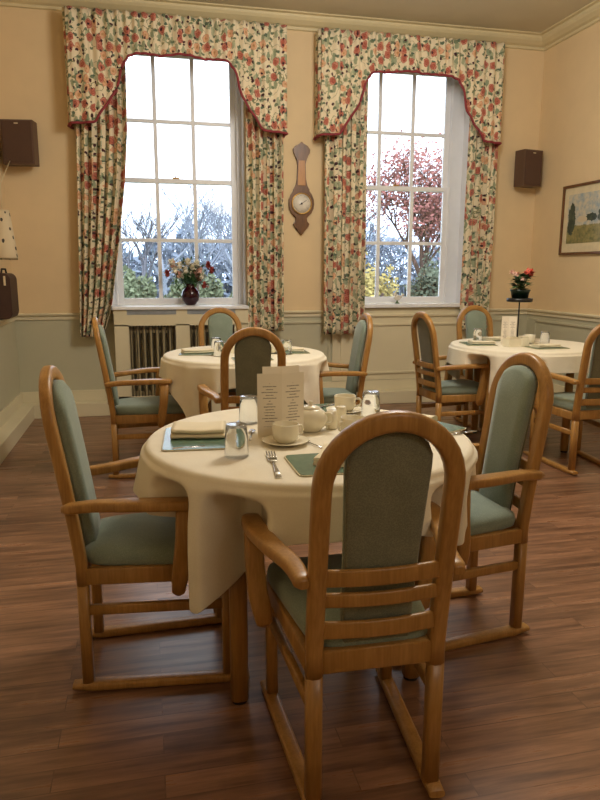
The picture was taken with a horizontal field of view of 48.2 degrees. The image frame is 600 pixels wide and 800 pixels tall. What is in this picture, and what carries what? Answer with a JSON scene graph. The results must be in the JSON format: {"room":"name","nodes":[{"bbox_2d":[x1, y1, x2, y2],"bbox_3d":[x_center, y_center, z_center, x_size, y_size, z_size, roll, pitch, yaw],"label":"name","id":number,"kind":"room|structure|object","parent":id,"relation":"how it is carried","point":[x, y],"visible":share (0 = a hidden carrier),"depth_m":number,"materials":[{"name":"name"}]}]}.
{"room":"care facility","nodes":[
{"label":"care facility","id":0,"kind":"room"},
{"bbox_2d":[0,133,10,272],"bbox_3d":[-1.508,-1.110,1.032,0.200,2.533,9.300,-2,11,-13],"label":"wall","id":1,"kind":"structure","parent":0,"point":[6,264],"depth_m":5.46,"materials":[{"name":"paint"}]},
{"bbox_2d":[0,161,17,259],"bbox_3d":[-2.259,-1.490,5.178,0.176,0.803,0.609,-2,11,-13],"label":"wall lamp","id":2,"kind":"object","parent":1,"relation":"attached to","point":[8,250],"visible":1,"depth_m":4.96,"materials":[{"name":"beige fabric"}]},
{"bbox_2d":[0,210,17,259],"bbox_3d":[-2.212,-1.232,5.012,0.176,0.360,0.176,-2,11,-13],"label":"shade","id":3,"kind":"object","parent":2,"relation":"attached to","point":[8,250],"depth_m":4.96,"materials":[{"name":"beige fabric"}]},
{"bbox_2d":[0,315,17,325],"bbox_3d":[-1.397,0.146,1.300,0.034,0.057,9.300,-2,11,-13],"label":"trim","id":4,"kind":"structure","parent":1,"relation":"attached to","point":[2,321],"depth_m":5.34,"materials":[{"name":"beige paint"}]},
{"bbox_2d":[0,268,18,318],"bbox_3d":[-2.245,-0.815,5.125,0.120,0.377,0.284,-2,11,-13],"label":"case","id":5,"kind":"object","parent":4,"relation":"on","point":[9,304],"visible":1,"depth_m":5.02,"materials":[{"name":"leather"}]},
{"bbox_2d":[0,321,19,411],"bbox_3d":[-1.513,0.570,1.355,0.200,0.887,9.300,-2,11,-13],"label":"panelling","id":6,"kind":"object","parent":1,"relation":"attached to","point":[9,369],"visible":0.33,"depth_m":5.42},
{"bbox_2d":[0,6,544,380],"bbox_3d":[-0.100,-1.770,6.254,5.275,3.200,0.380,-2,11,-13],"label":"wall","id":7,"kind":"structure","parent":0,"point":[42,203],"depth_m":5.94,"materials":[{"name":"beige paint"}]},
{"bbox_2d":[0,393,34,464],"bbox_3d":[-1.353,0.895,1.444,0.125,0.215,9.280,-2,11,-13],"label":"baseboard","id":8,"kind":"structure","parent":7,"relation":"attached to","point":[15,419],"depth_m":5.14,"materials":[{"name":"beige paint"}]},
{"bbox_2d":[0,119,39,166],"bbox_3d":[-2.255,-2.069,5.418,0.250,0.340,0.186,-1,11,-5],"label":"wall speaker","id":9,"kind":"object","parent":7,"relation":"attached to","point":[19,137],"visible":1,"depth_m":5.34,"materials":[{"name":"brown wood"}]},
{"bbox_2d":[62,5,287,137],"bbox_3d":[-1.004,-2.689,5.571,1.825,0.873,0.249,-2,11,-13],"label":"pelmet","id":10,"kind":"object","parent":7,"relation":"attached to","point":[98,44],"visible":1,"depth_m":5.42,"materials":[{"name":"multicoloured fabric"}]},
{"bbox_2d":[76,63,126,336],"bbox_3d":[-1.658,-1.794,5.614,0.486,2.521,0.100,-2,11,-13],"label":"curtain","id":11,"kind":"object","parent":10,"relation":"hanging from","point":[101,146],"visible":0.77,"depth_m":5.63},
{"bbox_2d":[245,104,283,330],"bbox_3d":[-0.308,-1.857,5.910,0.331,2.500,0.094,-2,11,-13],"label":"curtain","id":12,"kind":"object","parent":10,"relation":"hanging from","point":[264,150],"visible":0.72,"depth_m":5.97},
{"bbox_2d":[111,304,243,309],"bbox_3d":[-1.107,-0.846,6.105,1.230,0.035,0.140,-2,11,-13],"label":"trim","id":13,"kind":"structure","parent":7,"relation":"attached to","point":[207,304],"depth_m":6.02,"materials":[{"name":"white paint"}]},
{"bbox_2d":[163,249,215,304],"bbox_3d":[-0.989,-1.112,6.046,0.504,0.508,0.263,-2,11,-13],"label":"flower vase","id":14,"kind":"object","parent":13,"relation":"on","point":[190,295],"visible":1,"depth_m":5.99,"materials":[{"name":"red glass"}]},
{"bbox_2d":[112,54,245,304],"bbox_3d":[-1.117,-1.957,5.951,1.230,2.205,0.260,-2,11,-13],"label":"window","id":15,"kind":"structure","parent":7,"relation":"in","point":[236,103],"depth_m":6.04,"materials":[{"name":"white paint"}]},
{"bbox_2d":[20,377,454,418],"bbox_3d":[-0.054,-0.046,6.357,4.875,0.215,0.140,-2,11,-13],"label":"baseboard","id":16,"kind":"structure","parent":7,"relation":"attached to","point":[88,402],"depth_m":6.47,"materials":[{"name":"beige paint"}]},
{"bbox_2d":[15,314,526,395],"bbox_3d":[-0.106,-0.420,6.521,5.275,0.887,0.364,-2,11,-13],"label":"panelling","id":17,"kind":"object","parent":7,"relation":"attached to","point":[40,343],"visible":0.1,"depth_m":5.94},
{"bbox_2d":[16,308,526,319],"bbox_3d":[-0.064,-0.805,6.263,4.875,0.057,0.034,-2,11,-13],"label":"trim","id":18,"kind":"structure","parent":7,"relation":"attached to","point":[303,313],"depth_m":6.24,"materials":[{"name":"beige paint"}]},
{"bbox_2d":[0,0,543,50],"bbox_3d":[-0.045,-3.245,5.742,4.875,0.110,0.140,-2,11,-13],"label":"trim","id":19,"kind":"structure","parent":7,"relation":"attached to","point":[304,21],"depth_m":5.73,"materials":[{"name":"beige paint"}]},
{"bbox_2d":[288,142,313,234],"bbox_3d":[0.013,-1.907,6.064,0.236,0.810,0.042,-2,11,-13],"label":"barometer","id":20,"kind":"object","parent":7,"relation":"attached to","point":[301,201],"visible":1,"depth_m":6.06,"materials":[{"name":"brown wood"}]},
{"bbox_2d":[313,27,504,146],"bbox_3d":[1.002,-2.769,6.017,1.770,0.873,0.253,-2,11,-13],"label":"pelmet","id":21,"kind":"object","parent":7,"relation":"attached to","point":[345,60],"visible":0.99,"depth_m":5.86,"materials":[{"name":"multicoloured fabric"}]},
{"bbox_2d":[323,80,368,334],"bbox_3d":[0.413,-1.867,6.079,0.403,2.540,0.090,-2,11,-13],"label":"curtain","id":22,"kind":"object","parent":21,"relation":"hanging from","point":[345,165],"visible":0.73,"depth_m":6.13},
{"bbox_2d":[459,118,497,329],"bbox_3d":[1.719,-1.929,6.366,0.300,2.520,0.094,-2,11,-13],"label":"curtain","id":23,"kind":"object","parent":21,"relation":"hanging from","point":[482,158],"visible":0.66,"depth_m":6.41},
{"bbox_2d":[365,303,459,307],"bbox_3d":[0.966,-0.924,6.541,1.410,0.035,0.195,-2,11,-13],"label":"windowsill","id":24,"kind":"structure","parent":7,"relation":"attached to","point":[367,305],"depth_m":6.49,"materials":[{"name":"white paint"}]},
{"bbox_2d":[365,72,469,302],"bbox_3d":[0.950,-2.040,6.413,1.310,2.205,0.260,-2,11,-13],"label":"window","id":25,"kind":"structure","parent":7,"relation":"in","point":[455,136],"depth_m":6.52,"materials":[{"name":"white paint"}]},
{"bbox_2d":[513,149,542,187],"bbox_3d":[2.168,-2.207,6.416,0.220,0.330,0.186,-5,12,-24],"label":"wall speaker","id":26,"kind":"object","parent":7,"relation":"attached to","point":[528,162],"visible":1,"depth_m":6.34,"materials":[{"name":"brown wood"}]},
{"bbox_2d":[524,150,542,184],"bbox_3d":[2.204,-2.192,6.339,0.196,0.306,0.008,-5,12,-24],"label":"grille","id":27,"kind":"object","parent":26,"relation":"attached to","point":[532,158],"depth_m":6.33,"materials":[{"name":"brown fabric"}]},
{"bbox_2d":[553,383,599,421],"bbox_3d":[3.279,0.710,2.480,0.125,0.215,9.280,-2,11,-13],"label":"baseboard","id":28,"kind":"structure","parent":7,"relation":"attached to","point":[557,388],"depth_m":6.29,"materials":[{"name":"beige paint"}]},
{"bbox_2d":[0,402,599,799],"bbox_3d":[0.982,0.974,1.906,5.275,0.100,9.500,-2,11,-13],"label":"floor","id":29,"kind":"structure","parent":0,"point":[521,712],"depth_m":2.06,"materials":[{"name":"wood"}]},
{"bbox_2d":[92,317,185,478],"bbox_3d":[-0.983,-0.034,4.250,0.592,0.982,0.554,-3,11,-14],"label":"armchair","id":30,"kind":"object","parent":29,"relation":"on","point":[161,409],"visible":0.84,"depth_m":4.09,"materials":[{"name":"brown wood"}]},
{"bbox_2d":[98,325,118,405],"bbox_3d":[-1.186,-0.202,4.164,0.106,0.532,0.192,-3,11,-14],"label":"cushion","id":31,"kind":"object","parent":30,"relation":"on","point":[101,330],"depth_m":4.08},
{"bbox_2d":[38,365,249,690],"bbox_3d":[-0.482,0.370,2.152,0.592,0.982,0.553,-2,11,-10],"label":"armchair","id":32,"kind":"object","parent":29,"relation":"on","point":[138,547],"visible":0.88,"depth_m":2.01,"materials":[{"name":"brown wood"}]},
{"bbox_2d":[52,380,100,544],"bbox_3d":[-0.688,0.200,2.081,0.106,0.532,0.192,-2,11,-10],"label":"cushion","id":33,"kind":"object","parent":32,"relation":"on","point":[68,423],"depth_m":2.02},
{"bbox_2d":[112,305,248,411],"bbox_3d":[-1.052,-0.365,6.038,1.180,0.956,0.190,-2,11,-13],"label":"radiator cover","id":34,"kind":"object","parent":29,"relation":"on","point":[184,316],"visible":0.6,"depth_m":5.88,"materials":[{"name":"beige paint"}]},
{"bbox_2d":[127,310,175,314],"bbox_3d":[-1.290,-0.764,5.836,0.420,0.041,0.008,-2,11,-13],"label":"vent","id":35,"kind":"object","parent":34,"relation":"attached to","point":[129,312],"depth_m":5.83,"materials":[{"name":"metal"}]},
{"bbox_2d":[130,325,174,395],"bbox_3d":[-1.292,-0.345,5.919,0.383,0.620,0.008,-2,11,-13],"label":"grille","id":36,"kind":"object","parent":34,"relation":"attached to","point":[130,325],"depth_m":5.90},
{"bbox_2d":[112,305,248,309],"bbox_3d":[-1.051,-0.822,5.950,1.180,0.026,0.190,-2,11,-13],"label":"shelf","id":37,"kind":"object","parent":34,"relation":"attached to","point":[167,307],"depth_m":5.87,"materials":[{"name":"white paint"}]},
{"bbox_2d":[187,309,234,313],"bbox_3d":[-0.785,-0.784,5.949,0.425,0.041,0.008,-2,11,-13],"label":"vent","id":38,"kind":"object","parent":34,"relation":"attached to","point":[189,311],"depth_m":5.92,"materials":[{"name":"metal"}]},
{"bbox_2d":[190,325,233,346],"bbox_3d":[-0.785,-0.365,6.032,0.383,0.620,0.008,-2,11,-13],"label":"grille","id":39,"kind":"object","parent":34,"relation":"attached to","point":[190,325],"depth_m":5.96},
{"bbox_2d":[129,325,233,395],"bbox_3d":[-1.041,-0.281,6.070,0.980,0.780,0.065,-2,11,-13],"label":"radiator","id":40,"kind":"object","parent":29,"relation":"on","point":[143,331],"visible":0.24,"depth_m":5.95,"materials":[{"name":"metal"}]},
{"bbox_2d":[208,400,211,412],"bbox_3d":[-0.361,0.059,4.431,1.010,0.734,1.010,-2,11,-13],"label":"dining table","id":41,"kind":"object","parent":29,"relation":"on","point":[209,403],"visible":0.04,"depth_m":4.08,"materials":[{"name":"brown wood"}]},
{"bbox_2d":[159,346,328,417],"bbox_3d":[-0.359,-0.116,4.396,1.096,0.388,1.101,-2,11,-13],"label":"tablecloth","id":42,"kind":"object","parent":41,"relation":"on","point":[185,373],"visible":0.65,"depth_m":4.01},
{"bbox_2d":[179,352,213,355],"bbox_3d":[-0.659,-0.304,4.324,0.220,0.004,0.260,0,11,-3],"label":"placemat","id":43,"kind":"object","parent":42,"relation":"on","point":[212,353],"visible":0.49,"depth_m":4.22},
{"bbox_2d":[181,348,213,353],"bbox_3d":[-0.659,-0.318,4.321,0.200,0.023,0.104,-4,12,-20],"label":"folded napkin","id":44,"kind":"object","parent":43,"relation":"on","point":[202,350],"visible":1,"depth_m":4.29,"materials":[{"name":"fabric"}]},
{"bbox_2d":[214,340,223,356],"bbox_3d":[-0.502,-0.320,4.169,0.069,0.094,0.069,-2,11,-13],"label":"tumbler","id":45,"kind":"object","parent":42,"relation":"on","point":[218,345],"visible":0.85,"depth_m":4.14,"materials":[{"name":"clear glass"}]},
{"bbox_2d":[282,339,291,354],"bbox_3d":[-0.086,-0.335,4.252,0.069,0.094,0.069,-2,11,-13],"label":"tumbler","id":46,"kind":"object","parent":42,"relation":"on","point":[286,343],"visible":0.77,"depth_m":4.22,"materials":[{"name":"clear glass"}]},
{"bbox_2d":[198,307,241,399],"bbox_3d":[-0.571,-0.194,5.086,0.553,0.982,0.592,-2,11,-13],"label":"armchair","id":47,"kind":"object","parent":29,"relation":"on","point":[220,324],"visible":0.21,"depth_m":5.23,"materials":[{"name":"brown wood"}]},
{"bbox_2d":[208,313,232,345],"bbox_3d":[-0.617,-0.409,5.253,0.192,0.532,0.106,-2,11,-13],"label":"cushion","id":48,"kind":"object","parent":47,"relation":"on","point":[219,324],"depth_m":5.23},
{"bbox_2d":[197,327,285,414],"bbox_3d":[-0.291,0.058,3.779,0.553,0.982,0.592,-2,11,-11],"label":"armchair","id":49,"kind":"object","parent":29,"relation":"on","point":[252,348],"visible":0.34,"depth_m":3.48,"materials":[{"name":"brown wood"}]},
{"bbox_2d":[234,340,268,406],"bbox_3d":[-0.251,-0.079,3.542,0.192,0.532,0.106,-2,11,-11],"label":"cushion","id":50,"kind":"object","parent":49,"relation":"on","point":[250,356],"depth_m":3.48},
{"bbox_2d":[213,572,418,704],"bbox_3d":[0.027,0.479,2.251,1.010,0.734,1.010,-2,11,-13],"label":"dining table","id":51,"kind":"object","parent":29,"relation":"on","point":[238,605],"visible":0.21,"depth_m":1.95,"materials":[{"name":"brown wood"}]},
{"bbox_2d":[133,408,477,613],"bbox_3d":[0.027,0.301,2.217,1.116,0.384,1.098,-2,11,-13],"label":"tablecloth","id":52,"kind":"object","parent":51,"relation":"on","point":[219,490],"visible":0.47,"depth_m":1.81,"materials":[{"name":"fabric"}]},
{"bbox_2d":[161,427,224,451],"bbox_3d":[-0.320,0.119,2.129,0.225,0.004,0.300,-2,11,-9],"label":"placemat","id":53,"kind":"object","parent":52,"relation":"on","point":[168,444],"visible":0.47,"depth_m":2.05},
{"bbox_2d":[170,421,225,438],"bbox_3d":[-0.324,0.095,2.154,0.170,0.033,0.134,-1,11,-5],"label":"folded napkin","id":54,"kind":"object","parent":53,"relation":"on","point":[179,429],"visible":0.98,"depth_m":2.10,"materials":[{"name":"fabric"}]},
{"bbox_2d":[224,422,248,458],"bbox_3d":[-0.182,0.115,1.914,0.069,0.094,0.069,-2,11,-13],"label":"tumbler","id":55,"kind":"object","parent":52,"relation":"on","point":[236,435],"visible":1,"depth_m":1.89,"materials":[{"name":"clear glass"}]},
{"bbox_2d":[239,395,256,424],"bbox_3d":[-0.179,0.032,2.343,0.069,0.094,0.069,-2,11,-13],"label":"tumbler","id":56,"kind":"object","parent":52,"relation":"on","point":[248,403],"visible":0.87,"depth_m":2.32,"materials":[{"name":"clear glass"}]},
{"bbox_2d":[266,451,281,477],"bbox_3d":[-0.071,0.174,1.834,0.027,0.007,0.236,-1,11,-8],"label":"fork","id":57,"kind":"object","parent":52,"relation":"on","point":[273,460],"visible":1,"depth_m":1.85,"materials":[{"name":"metal"}]},
{"bbox_2d":[257,372,303,436],"bbox_3d":[-0.060,0.015,2.139,0.154,0.205,0.013,-3,11,-17],"label":"menu card","id":58,"kind":"object","parent":52,"relation":"on","point":[280,396],"visible":0.79,"depth_m":2.13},
{"bbox_2d":[262,365,298,373],"bbox_3d":[-0.062,-0.006,2.222,0.126,0.215,0.011,-3,11,-17],"label":"menu card","id":59,"kind":"object","parent":52,"relation":"on","point":[274,369],"visible":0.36,"depth_m":2.20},
{"bbox_2d":[262,435,308,445],"bbox_3d":[-0.044,0.128,2.063,0.144,0.014,0.144,-2,11,-13],"label":"saucer","id":60,"kind":"object","parent":52,"relation":"on","point":[301,439],"visible":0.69,"depth_m":2.05,"materials":[{"name":"beige ceramic"}]},
{"bbox_2d":[272,421,303,443],"bbox_3d":[-0.034,0.099,2.063,0.104,0.058,0.081,-6,12,-27],"label":"teacup","id":61,"kind":"object","parent":60,"relation":"on","point":[284,432],"visible":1,"depth_m":2.03,"materials":[{"name":"beige ceramic"}]},
{"bbox_2d":[284,453,343,476],"bbox_3d":[0.067,0.174,1.848,0.190,0.004,0.205,-2,11,-14],"label":"placemat","id":62,"kind":"object","parent":52,"relation":"on","point":[302,464],"visible":0.48,"depth_m":1.83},
{"bbox_2d":[313,443,343,466],"bbox_3d":[0.097,0.153,1.887,0.094,0.021,0.170,3,11,12],"label":"folded napkin","id":63,"kind":"object","parent":62,"relation":"on","point":[317,457],"visible":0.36,"depth_m":1.83,"materials":[{"name":"fabric"}]},
{"bbox_2d":[304,401,334,431],"bbox_3d":[0.038,0.051,2.229,0.162,0.101,0.112,4,11,17],"label":"teapot","id":64,"kind":"object","parent":52,"relation":"on","point":[315,418],"visible":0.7,"depth_m":2.19,"materials":[{"name":"beige ceramic"}]},
{"bbox_2d":[326,409,336,428],"bbox_3d":[0.106,0.064,2.264,0.039,0.064,0.039,-2,11,-13],"label":"shaker","id":65,"kind":"object","parent":52,"relation":"on","point":[334,425],"visible":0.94,"depth_m":2.25,"materials":[{"name":"beige ceramic"}]},
{"bbox_2d":[336,405,345,425],"bbox_3d":[0.141,0.053,2.311,0.039,0.068,0.039,-2,11,-13],"label":"shaker","id":66,"kind":"object","parent":52,"relation":"on","point":[341,409],"visible":0.67,"depth_m":2.29,"materials":[{"name":"beige ceramic"}]},
{"bbox_2d":[326,405,360,413],"bbox_3d":[0.169,0.039,2.529,0.144,0.014,0.144,-2,11,-13],"label":"saucer","id":67,"kind":"object","parent":52,"relation":"on","point":[356,409],"visible":0.38,"depth_m":2.53,"materials":[{"name":"beige ceramic"}]},
{"bbox_2d":[334,394,361,411],"bbox_3d":[0.181,0.011,2.522,0.104,0.058,0.081,2,11,7],"label":"teacup","id":68,"kind":"object","parent":67,"relation":"on","point":[348,400],"visible":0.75,"depth_m":2.50,"materials":[{"name":"beige ceramic"}]},
{"bbox_2d":[337,415,364,431],"bbox_3d":[0.163,0.085,2.172,0.104,0.058,0.081,-7,13,-32],"label":"teacup","id":69,"kind":"object","parent":52,"relation":"on","point":[346,420],"visible":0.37,"depth_m":2.16,"materials":[{"name":"beige ceramic"}]},
{"bbox_2d":[361,390,379,415],"bbox_3d":[0.258,0.015,2.441,0.069,0.094,0.069,-2,11,-13],"label":"tumbler","id":70,"kind":"object","parent":52,"relation":"on","point":[370,399],"visible":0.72,"depth_m":2.41,"materials":[{"name":"clear glass"}]},
{"bbox_2d":[437,421,465,432],"bbox_3d":[0.440,0.090,2.289,0.170,0.004,0.200,-8,14,-37],"label":"placemat","id":71,"kind":"object","parent":52,"relation":"on","point":[451,428],"visible":0.26,"depth_m":2.27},
{"bbox_2d":[304,313,372,406],"bbox_3d":[0.177,-0.098,4.600,0.592,0.982,0.553,-2,11,-11],"label":"armchair","id":72,"kind":"object","parent":29,"relation":"on","point":[363,333],"visible":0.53,"depth_m":4.50,"materials":[{"name":"brown wood"}]},
{"bbox_2d":[346,320,366,393],"bbox_3d":[0.384,-0.282,4.605,0.106,0.532,0.192,-2,11,-11],"label":"cushion","id":73,"kind":"object","parent":72,"relation":"on","point":[360,333],"depth_m":4.55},
{"bbox_2d":[241,410,465,799],"bbox_3d":[0.139,0.452,1.738,0.553,0.982,0.592,-2,11,-11],"label":"armchair","id":74,"kind":"object","parent":29,"relation":"on","point":[362,607],"visible":0.99,"depth_m":1.52,"materials":[{"name":"brown wood"}]},
{"bbox_2d":[340,439,425,620],"bbox_3d":[0.182,0.314,1.502,0.192,0.532,0.106,-2,11,-11],"label":"cushion","id":75,"kind":"object","parent":74,"relation":"on","point":[384,480],"depth_m":1.47,"materials":[{"name":"fabric"}]},
{"bbox_2d":[411,312,489,434],"bbox_3d":[1.128,-0.161,4.943,0.592,0.982,0.554,-3,11,-17],"label":"armchair","id":76,"kind":"object","parent":29,"relation":"on","point":[446,392],"visible":0.8,"depth_m":4.80,"materials":[{"name":"brown wood"}]},
{"bbox_2d":[453,305,492,431],"bbox_3d":[1.566,-0.280,5.564,0.553,0.982,0.592,-3,11,-16],"label":"armchair","id":77,"kind":"object","parent":29,"relation":"on","point":[477,318],"visible":0.25,"depth_m":5.70,"materials":[{"name":"brown wood"}]},
{"bbox_2d":[465,310,485,338],"bbox_3d":[1.508,-0.495,5.728,0.192,0.532,0.106,-3,11,-16],"label":"cushion","id":78,"kind":"object","parent":77,"relation":"on","point":[475,318],"depth_m":5.70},
{"bbox_2d":[445,352,553,650],"bbox_3d":[0.537,0.329,2.382,0.592,0.982,0.553,-3,11,-17],"label":"armchair","id":79,"kind":"object","parent":29,"relation":"on","point":[491,522],"visible":0.66,"depth_m":2.32,"materials":[{"name":"brown wood"}]},
{"bbox_2d":[479,365,536,508],"bbox_3d":[0.739,0.142,2.408,0.106,0.532,0.192,-3,11,-17],"label":"cushion","id":80,"kind":"object","parent":79,"relation":"on","point":[516,391],"depth_m":2.36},
{"bbox_2d":[471,357,573,452],"bbox_3d":[1.637,-0.045,5.004,1.010,0.734,1.010,1,11,5],"label":"dining table","id":81,"kind":"object","parent":29,"relation":"on","point":[564,442],"visible":0.25,"depth_m":4.76,"materials":[{"name":"brown wood"}]},
{"bbox_2d":[446,338,592,391],"bbox_3d":[1.637,-0.226,4.971,1.117,0.379,1.102,-2,11,-13],"label":"tablecloth","id":82,"kind":"object","parent":81,"relation":"on","point":[556,360],"visible":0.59,"depth_m":4.57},
{"bbox_2d":[473,328,481,340],"bbox_3d":[1.362,-0.502,5.145,0.069,0.094,0.069,-2,11,-13],"label":"tumbler","id":83,"kind":"object","parent":82,"relation":"on","point":[477,334],"visible":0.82,"depth_m":5.12,"materials":[{"name":"clear glass"}]},
{"bbox_2d":[500,316,516,344],"bbox_3d":[1.511,-0.503,4.861,0.108,0.205,0.010,0,11,1],"label":"menu card","id":84,"kind":"object","parent":82,"relation":"on","point":[509,323],"visible":0.71,"depth_m":4.86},
{"bbox_2d":[502,336,521,346],"bbox_3d":[1.506,-0.415,4.767,0.110,0.068,0.070,-4,12,-22],"label":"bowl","id":85,"kind":"object","parent":82,"relation":"on","point":[512,341],"visible":1,"depth_m":4.74,"materials":[{"name":"beige ceramic"}]},
{"bbox_2d":[506,298,532,336],"bbox_3d":[1.606,-0.582,4.935,0.184,0.331,0.184,-2,11,-13],"label":"plant stand","id":86,"kind":"object","parent":82,"relation":"on","point":[508,299],"visible":0.58,"depth_m":4.86,"materials":[{"name":"black metal"}]},
{"bbox_2d":[506,298,532,301],"bbox_3d":[1.606,-0.731,4.906,0.184,0.026,0.184,-2,11,-13],"label":"tray","id":87,"kind":"object","parent":86,"relation":"on","point":[508,299],"depth_m":4.83,"materials":[{"name":"black metal"}]},
{"bbox_2d":[507,268,535,298],"bbox_3d":[1.611,-0.843,4.885,0.229,0.242,0.195,-9,14,-40],"label":"potted flower","id":88,"kind":"object","parent":86,"relation":"on","point":[522,292],"visible":0.98,"depth_m":4.85,"materials":[{"name":"green plant"}]},
{"bbox_2d":[540,331,549,343],"bbox_3d":[1.788,-0.453,4.898,0.069,0.094,0.069,-2,11,-13],"label":"tumbler","id":89,"kind":"object","parent":82,"relation":"on","point":[545,335],"visible":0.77,"depth_m":4.87,"materials":[{"name":"clear glass"}]},
{"bbox_2d":[524,346,569,349],"bbox_3d":[1.725,-0.368,4.691,0.260,0.004,0.190,-2,11,-13],"label":"placemat","id":90,"kind":"object","parent":82,"relation":"on","point":[561,347],"visible":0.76,"depth_m":4.62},
{"bbox_2d":[531,343,560,347],"bbox_3d":[1.723,-0.382,4.698,0.180,0.021,0.104,-3,11,-16],"label":"folded napkin","id":91,"kind":"object","parent":90,"relation":"on","point":[548,344],"visible":1,"depth_m":4.66,"materials":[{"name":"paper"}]},
{"bbox_2d":[523,324,599,474],"bbox_3d":[1.834,-0.054,4.395,0.553,0.982,0.592,-2,11,-11],"label":"armchair","id":92,"kind":"object","parent":29,"relation":"on","point":[579,406],"visible":0.79,"depth_m":4.21,"materials":[{"name":"brown wood"}]},
{"bbox_2d":[584,339,595,398],"bbox_3d":[1.877,-0.192,4.159,0.192,0.532,0.106,-2,11,-11],"label":"cushion","id":93,"kind":"object","parent":92,"relation":"on","point":[590,392],"depth_m":4.13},
{"bbox_2d":[182,0,593,32],"bbox_3d":[0.954,-2.525,1.407,5.275,0.120,9.850,-2,11,-13],"label":"ceiling","id":94,"kind":"structure","parent":0,"point":[519,15],"depth_m":5.61,"materials":[{"name":"paint"}]},
{"bbox_2d":[528,21,599,314],"bbox_3d":[3.441,-1.308,2.139,0.200,2.533,9.300,-2,11,-13],"label":"wall","id":95,"kind":"structure","parent":0,"point":[569,132],"depth_m":6.11,"materials":[{"name":"paint"}]},
{"bbox_2d":[526,314,599,388],"bbox_3d":[3.429,0.372,2.460,0.214,0.887,9.300,-2,11,-13],"label":"panelling","id":96,"kind":"object","parent":95,"relation":"attached to","point":[566,329],"visible":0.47,"depth_m":6.27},
{"bbox_2d":[526,308,599,321],"bbox_3d":[3.323,-0.043,2.356,0.034,0.057,9.300,-2,11,-13],"label":"trim","id":97,"kind":"structure","parent":95,"relation":"attached to","point":[578,316],"depth_m":6.17,"materials":[{"name":"beige paint"}]},
{"bbox_2d":[541,0,599,50],"bbox_3d":[3.279,-2.491,1.873,0.140,0.110,9.300,-2,11,-13],"label":"trim","id":98,"kind":"structure","parent":95,"relation":"attached to","point":[587,16],"depth_m":5.83,"materials":[{"name":"beige paint"}]},
{"bbox_2d":[558,180,599,254],"bbox_3d":[2.495,-1.570,5.791,0.026,0.610,0.790,-2,11,-13],"label":"framed picture","id":99,"kind":"object","parent":95,"relation":"attached to","point":[580,213],"visible":1,"depth_m":5.90,"materials":[{"name":"paper"}]},
{"bbox_2d":[566,190,599,243],"bbox_3d":[2.497,-1.577,5.790,0.003,0.425,0.620,-2,11,-13],"label":"print","id":100,"kind":"object","parent":99,"relation":"attached to","point":[583,206],"depth_m":5.87},
{"label":"outside","id":101,"kind":"structure","parent":0,"visible":0},
{"bbox_3d":[-1.638,-7.957,51.744,100.000,0.200,89.600,-2,11,-13],"label":"ground","id":102,"kind":"structure","parent":101,"visible":0},
{"bbox_2d":[123,265,156,297],"bbox_3d":[-5.310,-3.093,20.738,2.548,2.174,2.183,-3,11,-18],"label":"bush","id":103,"kind":"object","parent":102,"relation":"on","point":[132,285],"visible":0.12,"depth_m":20.59,"materials":[{"name":"green plant"}]},
{"bbox_2d":[121,188,179,286],"bbox_3d":[-6.097,-5.718,26.437,3.311,4.954,2.790,4,12,21],"label":"bare tree","id":104,"kind":"object","parent":102,"relation":"on","point":[143,260],"visible":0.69,"depth_m":25.98,"materials":[{"name":"grey plant"}]},
{"bbox_2d":[123,198,230,296],"bbox_3d":[-5.705,-6.806,31.084,4.848,5.345,3.797,9,14,39],"label":"bare tree","id":105,"kind":"object","parent":102,"relation":"on","point":[164,279],"visible":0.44,"depth_m":31.71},
{"bbox_2d":[163,269,223,304],"bbox_3d":[-3.211,-3.134,20.884,2.498,2.198,2.228,1,11,2],"label":"bush","id":106,"kind":"object","parent":102,"relation":"on","point":[217,291],"visible":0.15,"depth_m":20.68,"materials":[{"name":"green plant"}]},
{"bbox_2d":[159,175,231,276],"bbox_3d":[-2.781,-4.995,22.774,4.365,4.943,3.284,-10,15,-42],"label":"bare tree","id":107,"kind":"object","parent":102,"relation":"on","point":[204,206],"visible":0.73,"depth_m":21.67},
{"bbox_2d":[176,201,231,276],"bbox_3d":[-4.165,-7.216,33.334,4.023,5.321,2.524,0,11,-1],"label":"bare tree","id":108,"kind":"object","parent":102,"relation":"on","point":[225,255],"visible":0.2,"depth_m":32.97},
{"bbox_2d":[202,200,231,260],"bbox_3d":[-1.593,-5.252,24.180,3.897,4.907,3.089,3,11,14],"label":"bare tree","id":109,"kind":"object","parent":102,"relation":"on","point":[225,213],"visible":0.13,"depth_m":23.75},
{"bbox_2d":[122,215,439,297],"bbox_3d":[-0.647,-8.201,40.196,23.802,5.550,3.939,-2,11,-13],"label":"woodland","id":110,"kind":"object","parent":102,"relation":"on","point":[169,248],"visible":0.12,"depth_m":39.55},
{"bbox_2d":[366,205,391,251],"bbox_3d":[1.463,-4.875,22.634,3.597,4.806,3.603,-3,11,-16],"label":"bare tree","id":111,"kind":"object","parent":102,"relation":"on","point":[370,215],"visible":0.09,"depth_m":22.45,"materials":[{"name":"grey plant"}]},
{"bbox_2d":[365,252,398,296],"bbox_3d":[1.733,-2.681,17.757,2.664,2.466,2.236,-2,11,-13],"label":"shrub","id":112,"kind":"object","parent":102,"relation":"on","point":[369,277],"visible":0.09,"depth_m":17.57,"materials":[{"name":"yellow plant"}]},
{"bbox_2d":[366,129,442,286],"bbox_3d":[3.694,-5.122,20.820,4.350,5.987,4.276,6,13,30],"label":"autumn tree","id":113,"kind":"object","parent":102,"relation":"on","point":[429,213],"visible":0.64,"depth_m":19.86,"materials":[{"name":"brown plant"}]},
{"bbox_2d":[404,251,442,302],"bbox_3d":[3.865,-3.009,19.299,1.876,2.530,1.970,-2,11,-13],"label":"bush","id":114,"kind":"object","parent":102,"relation":"on","point":[428,285],"visible":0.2,"depth_m":19.06,"materials":[{"name":"green plant"}]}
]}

